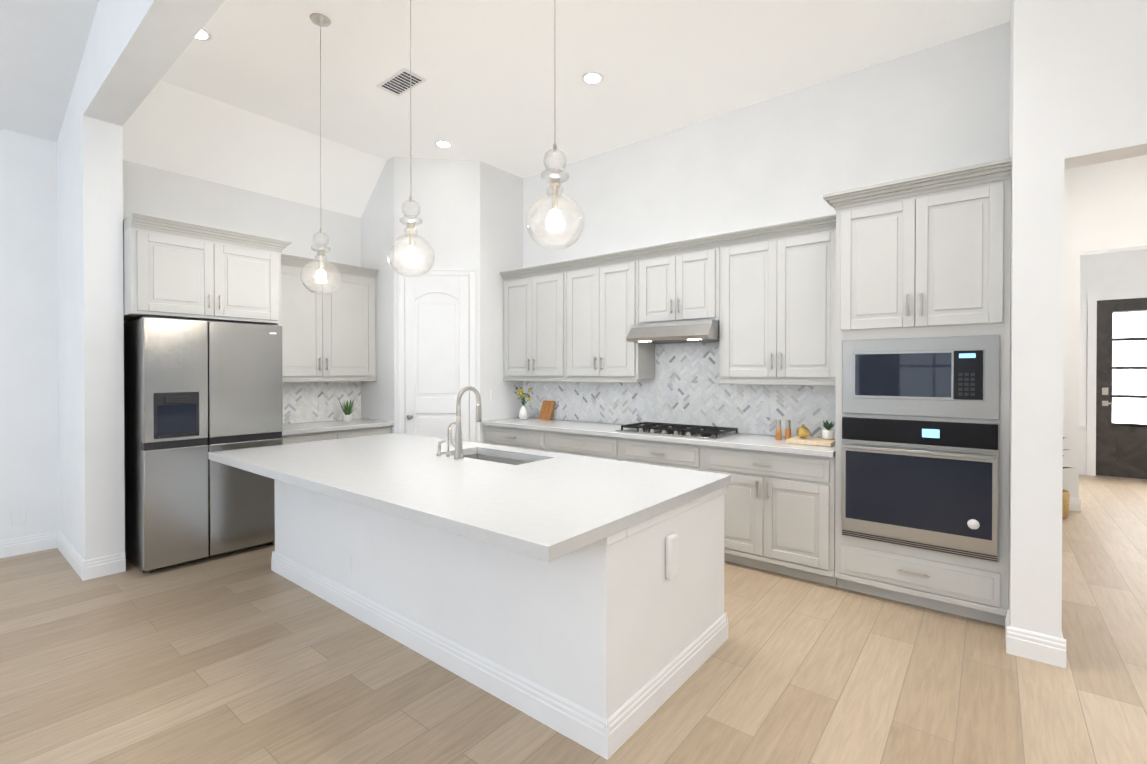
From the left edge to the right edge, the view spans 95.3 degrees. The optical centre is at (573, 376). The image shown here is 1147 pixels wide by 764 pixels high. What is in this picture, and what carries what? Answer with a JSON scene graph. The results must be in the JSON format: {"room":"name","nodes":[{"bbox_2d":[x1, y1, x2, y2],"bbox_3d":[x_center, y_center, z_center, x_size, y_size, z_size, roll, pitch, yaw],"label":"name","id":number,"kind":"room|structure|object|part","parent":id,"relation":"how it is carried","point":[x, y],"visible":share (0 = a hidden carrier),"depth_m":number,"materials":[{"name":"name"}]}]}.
{"room":"kitchen","nodes":[
{"label":"kitchen","id":0,"kind":"room"},
{"bbox_2d":[0,475,1146,763],"bbox_3d":[1.517,1.432,2.946,11.500,0.050,15.600,0,1,39],"label":"floor","id":1,"kind":"structure","parent":0,"point":[244,657],"depth_m":2.42,"materials":[{"name":"brown wood"}]},
{"bbox_2d":[124,317,282,572],"bbox_3d":[-2.987,0.491,4.211,0.800,1.815,0.910,0,1,39],"label":"refrigerator","id":2,"kind":"object","parent":1,"relation":"on","point":[196,392],"visible":0.96,"depth_m":3.88,"materials":[{"name":"silver metal"}]},
{"bbox_2d":[123,213,390,444],"bbox_3d":[-2.704,0.132,4.720,0.878,2.525,2.153,0,1,39],"label":"kitchen cabinets","id":3,"kind":"object","parent":1,"relation":"on","point":[176,269],"visible":0.44,"depth_m":4.28,"materials":[{"name":"paint"}]},
{"bbox_2d":[282,418,393,435],"bbox_3d":[-2.483,0.496,5.178,0.653,0.040,1.166,0,1,39],"label":"countertop","id":4,"kind":"structure","parent":3,"relation":"on","point":[312,427],"depth_m":5.08,"materials":[{"name":"white stone"}]},
{"bbox_2d":[337,397,353,421],"bbox_3d":[-2.357,0.344,5.411,0.216,0.259,0.201,0,1,39],"label":"potted plant","id":5,"kind":"object","parent":4,"relation":"on","point":[347,415],"visible":1,"depth_m":5.40,"materials":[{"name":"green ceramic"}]},
{"bbox_2d":[208,433,730,759],"bbox_3d":[-0.832,0.965,3.198,3.118,0.880,1.480,0,1,39],"label":"kitchen island","id":6,"kind":"object","parent":1,"relation":"on","point":[607,647],"depth_m":2.40,"materials":[{"name":"paint"}]},
{"bbox_2d":[436,386,481,458],"bbox_3d":[-0.759,0.294,3.440,0.260,0.458,0.217,0,1,39],"label":"faucet","id":7,"kind":"object","parent":6,"relation":"on","point":[457,445],"visible":1,"depth_m":3.33,"materials":[{"name":"silver metal"}]},
{"bbox_3d":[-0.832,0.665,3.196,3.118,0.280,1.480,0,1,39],"label":"kitchen island top","id":8,"kind":"part","parent":6,"relation":"part of","materials":[{"name":"white stone"}]},
{"bbox_2d":[484,425,836,586],"bbox_3d":[0.550,0.959,4.708,3.414,0.872,0.650,0,1,39],"label":"base cabinet","id":9,"kind":"object","parent":1,"relation":"on","point":[779,512],"visible":0.46,"depth_m":3.72,"materials":[{"name":"paint"}]},
{"bbox_2d":[481,417,834,457],"bbox_3d":[0.551,0.500,4.706,3.414,0.040,0.648,0,1,39],"label":"countertop","id":10,"kind":"structure","parent":9,"relation":"on","point":[760,442],"depth_m":4.21,"materials":[{"name":"white stone"}]},
{"bbox_2d":[514,386,532,418],"bbox_3d":[-0.542,0.285,5.712,0.252,0.374,0.216,0,1,39],"label":"vase","id":11,"kind":"object","parent":10,"relation":"on","point":[523,413],"visible":1,"depth_m":5.69,"materials":[{"name":"white ceramic"}]},
{"bbox_2d":[539,400,554,419],"bbox_3d":[-0.291,0.371,5.727,0.170,0.200,0.089,0,1,39],"label":"cutting board","id":12,"kind":"object","parent":10,"relation":"on","point":[547,408],"visible":1,"depth_m":5.71,"materials":[{"name":"brown wood"}]},
{"bbox_2d":[615,422,739,439],"bbox_3d":[0.877,0.457,4.458,0.910,0.047,0.510,0,1,39],"label":"gas cooktop","id":13,"kind":"object","parent":10,"relation":"in","point":[694,431],"visible":1,"depth_m":4.35,"materials":[{"name":"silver metal"}]},
{"bbox_2d":[775,420,781,439],"bbox_3d":[1.554,0.407,3.960,0.047,0.152,0.048,0,1,39],"label":"pepper mill","id":14,"kind":"object","parent":10,"relation":"on","point":[778,435],"visible":1,"depth_m":3.94,"materials":[{"name":"brown wood"}]},
{"bbox_2d":[785,420,790,439],"bbox_3d":[1.620,0.407,3.946,0.047,0.152,0.048,0,1,39],"label":"pepper mill","id":15,"kind":"object","parent":10,"relation":"on","point":[787,429],"visible":0.9,"depth_m":3.93,"materials":[{"name":"brown wood"}]},
{"bbox_2d":[786,436,834,446],"bbox_3d":[1.724,0.470,3.773,0.300,0.028,0.240,0,1,39],"label":"board","id":16,"kind":"object","parent":10,"relation":"on","point":[811,441],"visible":0.79,"depth_m":3.71,"materials":[{"name":"brown wood"}]},
{"bbox_2d":[796,424,809,437],"bbox_3d":[1.671,0.400,3.802,0.091,0.101,0.092,0,1,39],"label":"ornament","id":17,"kind":"object","parent":16,"relation":"on","point":[802,431],"visible":1,"depth_m":3.77,"materials":[{"name":"metal"}]},
{"bbox_2d":[822,420,834,439],"bbox_3d":[1.840,0.385,3.769,0.094,0.140,0.113,0,1,39],"label":"succulent pot","id":18,"kind":"object","parent":16,"relation":"on","point":[828,433],"visible":0.98,"depth_m":3.74,"materials":[{"name":"white ceramic"}]},
{"bbox_2d":[823,158,1010,625],"bbox_3d":[2.182,0.112,3.354,0.942,2.585,0.713,0,1,39],"label":"tall cabinet","id":19,"kind":"object","parent":1,"relation":"on","point":[922,403],"visible":0.98,"depth_m":3.09,"materials":[{"name":"paint"}]},
{"bbox_2d":[1062,437,1071,517],"bbox_3d":[4.782,0.951,5.208,0.312,0.880,0.332,0,1,39],"label":"basket","id":20,"kind":"object","parent":1,"relation":"on","point":[1065,502],"visible":0.15,"depth_m":5.08,"materials":[{"name":"brown wicker"}]},
{"bbox_2d":[0,0,1146,637],"bbox_3d":[1.619,-0.542,2.819,11.200,3.900,15.650,0,1,39],"label":"wall","id":21,"kind":"structure","parent":0,"point":[692,120],"depth_m":3.94,"materials":[{"name":"paint"}]},
{"bbox_2d":[0,532,55,557],"bbox_3d":[-5.815,1.344,2.259,0.017,0.135,5.159,0,1,39],"label":"baseboard","id":22,"kind":"structure","parent":21,"relation":"attached to","point":[43,541],"depth_m":4.12,"materials":[{"name":"paint"}]},
{"bbox_2d":[52,530,91,580],"bbox_3d":[-3.776,1.333,3.921,1.077,0.135,0.016,0,1,39],"label":"baseboard","id":23,"kind":"structure","parent":21,"relation":"attached to","point":[83,567],"depth_m":3.79,"materials":[{"name":"paint"}]},
{"bbox_2d":[194,28,211,40],"bbox_3d":[-2.472,-2.252,3.427,0.168,0.006,0.168,0,0,-6],"label":"recessed light","id":24,"kind":"object","parent":21,"relation":"in","point":[204,35],"depth_m":3.46,"materials":[{"name":"paint"}]},
{"bbox_2d":[300,13,340,293],"bbox_3d":[-1.602,-1.390,3.312,0.236,1.729,0.236,0,1,39],"label":"pendant light","id":25,"kind":"object","parent":21,"relation":"hanging from","point":[320,20],"visible":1,"depth_m":3.31,"materials":[{"name":"clear glass"}]},
{"bbox_2d":[318,398,324,409],"bbox_3d":[-2.645,0.291,5.486,0.007,0.115,0.070,0,1,39],"label":"outlet","id":26,"kind":"object","parent":21,"relation":"attached to","point":[321,402],"depth_m":5.48,"materials":[{"name":"white plastic"}]},
{"bbox_2d":[283,381,360,423],"bbox_3d":[-2.735,0.266,5.380,0.002,0.414,1.160,0,1,39],"label":"tile backsplash","id":27,"kind":"structure","parent":21,"relation":"attached to","point":[300,399],"depth_m":5.46,"materials":[{"name":"tile"}]},
{"bbox_2d":[376,68,426,96],"bbox_3d":[-1.329,-2.256,4.022,0.380,0.009,0.200,0,1,39],"label":"air vent","id":28,"kind":"object","parent":21,"relation":"in","point":[397,84],"visible":1,"depth_m":4.01,"materials":[{"name":"metal"}]},
{"bbox_2d":[387,0,434,276],"bbox_3d":[-0.841,-1.386,2.702,0.236,1.729,0.236,0,1,39],"label":"pendant light","id":29,"kind":"object","parent":21,"relation":"hanging from","point":[411,254],"visible":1,"depth_m":2.70,"materials":[{"name":"clear glass"}]},
{"bbox_2d":[398,268,475,441],"bbox_3d":[-1.421,0.136,5.459,0.577,2.508,0.577,0,1,39],"label":"pantry door","id":30,"kind":"structure","parent":21,"relation":"in","point":[436,328],"depth_m":5.45,"materials":[{"name":"paint"}]},
{"bbox_2d":[434,140,451,147],"bbox_3d":[-1.270,-2.264,5.103,0.168,0.006,0.168,0,0,-6],"label":"recessed light","id":31,"kind":"object","parent":21,"relation":"in","point":[440,143],"depth_m":5.10,"materials":[{"name":"paint"}]},
{"bbox_2d":[503,266,563,377],"bbox_3d":[-0.333,-0.527,5.609,0.896,1.092,0.321,0,1,39],"label":"upper cabinet","id":32,"kind":"object","parent":21,"relation":"attached to","point":[534,302],"depth_m":5.46,"materials":[{"name":"paint"}]},
{"bbox_2d":[526,0,583,249],"bbox_3d":[-0.074,-1.382,2.087,0.236,1.729,0.236,0,1,39],"label":"pendant light","id":33,"kind":"object","parent":21,"relation":"hanging from","point":[555,218],"visible":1,"depth_m":2.08,"materials":[{"name":"clear glass"}]},
{"bbox_2d":[576,396,580,406],"bbox_3d":[0.054,0.272,5.509,0.070,0.115,0.006,0,1,39],"label":"outlet","id":34,"kind":"object","parent":21,"relation":"attached to","point":[578,399],"depth_m":5.51,"materials":[{"name":"white plastic"}]},
{"bbox_2d":[581,71,603,84],"bbox_3d":[0.144,-2.256,3.957,0.168,0.006,0.168,0,0,-6],"label":"recessed light","id":35,"kind":"object","parent":21,"relation":"in","point":[592,77],"depth_m":3.95,"materials":[{"name":"paint"}]},
{"bbox_2d":[564,254,654,381],"bbox_3d":[0.343,-0.524,5.067,0.838,1.092,0.321,0,1,39],"label":"upper cabinet","id":36,"kind":"object","parent":21,"relation":"attached to","point":[600,297],"depth_m":4.91,"materials":[{"name":"paint"}]},
{"bbox_2d":[637,399,642,410],"bbox_3d":[0.639,0.275,5.040,0.070,0.115,0.006,0,1,39],"label":"outlet","id":37,"kind":"object","parent":21,"relation":"attached to","point":[639,401],"depth_m":5.03,"materials":[{"name":"white plastic"}]},
{"bbox_2d":[636,242,715,323],"bbox_3d":[0.968,-0.760,4.564,0.756,0.612,0.321,0,1,39],"label":"upper cabinet","id":38,"kind":"object","parent":21,"relation":"attached to","point":[672,285],"depth_m":4.43,"materials":[{"name":"paint"}]},
{"bbox_2d":[626,319,718,343],"bbox_3d":[0.909,-0.373,4.492,0.752,0.154,0.511,0,1,39],"label":"range hood","id":39,"kind":"object","parent":38,"relation":"attached to","point":[684,332],"visible":0.92,"depth_m":4.31,"materials":[{"name":"silver metal"}]},
{"bbox_2d":[523,342,835,438],"bbox_3d":[0.751,0.088,4.955,3.412,0.777,0.002,0,1,39],"label":"tile backsplash","id":40,"kind":"structure","parent":21,"relation":"attached to","point":[681,390],"depth_m":4.71,"materials":[{"name":"tile"}]},
{"bbox_2d":[716,222,835,381],"bbox_3d":[1.624,-0.517,4.040,0.916,1.092,0.321,0,1,39],"label":"upper cabinet","id":41,"kind":"object","parent":21,"relation":"attached to","point":[765,296],"depth_m":3.91,"materials":[{"name":"paint"}]},
{"bbox_2d":[1005,610,1015,655],"bbox_3d":[2.288,1.341,2.753,0.016,0.135,0.257,0,1,39],"label":"baseboard","id":42,"kind":"structure","parent":21,"relation":"attached to","point":[1010,632],"depth_m":2.65,"materials":[{"name":"paint"}]},
{"bbox_2d":[1048,634,1065,667],"bbox_3d":[3.621,1.332,4.081,0.019,0.135,3.997,0,1,39],"label":"baseboard","id":43,"kind":"structure","parent":21,"relation":"attached to","point":[1058,644],"depth_m":2.54,"materials":[{"name":"paint"}]},
{"bbox_2d":[1069,497,1080,511],"bbox_3d":[5.047,1.322,5.488,0.406,0.135,0.017,0,1,39],"label":"baseboard","id":44,"kind":"structure","parent":21,"relation":"attached to","point":[1075,503],"depth_m":5.38,"materials":[{"name":"paint"}]},
{"bbox_2d":[1079,465,1083,474],"bbox_3d":[6.764,1.308,7.571,0.900,0.135,0.016,0,1,39],"label":"baseboard","id":45,"kind":"structure","parent":21,"relation":"attached to","point":[1081,467],"depth_m":7.30,"materials":[{"name":"paint"}]},
{"bbox_2d":[1079,305,1086,428],"bbox_3d":[6.934,-0.134,7.478,0.570,1.720,0.145,0,1,39],"label":"window","id":46,"kind":"structure","parent":21,"relation":"in","point":[1082,370],"depth_m":7.28,"materials":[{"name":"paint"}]},
{"bbox_2d":[1086,291,1146,478],"bbox_3d":[7.588,0.124,6.936,1.110,2.510,0.095,0,1,39],"label":"front door","id":47,"kind":"structure","parent":21,"relation":"in","point":[1116,394],"depth_m":7.11,"materials":[{"name":"brown wood"}]}
]}

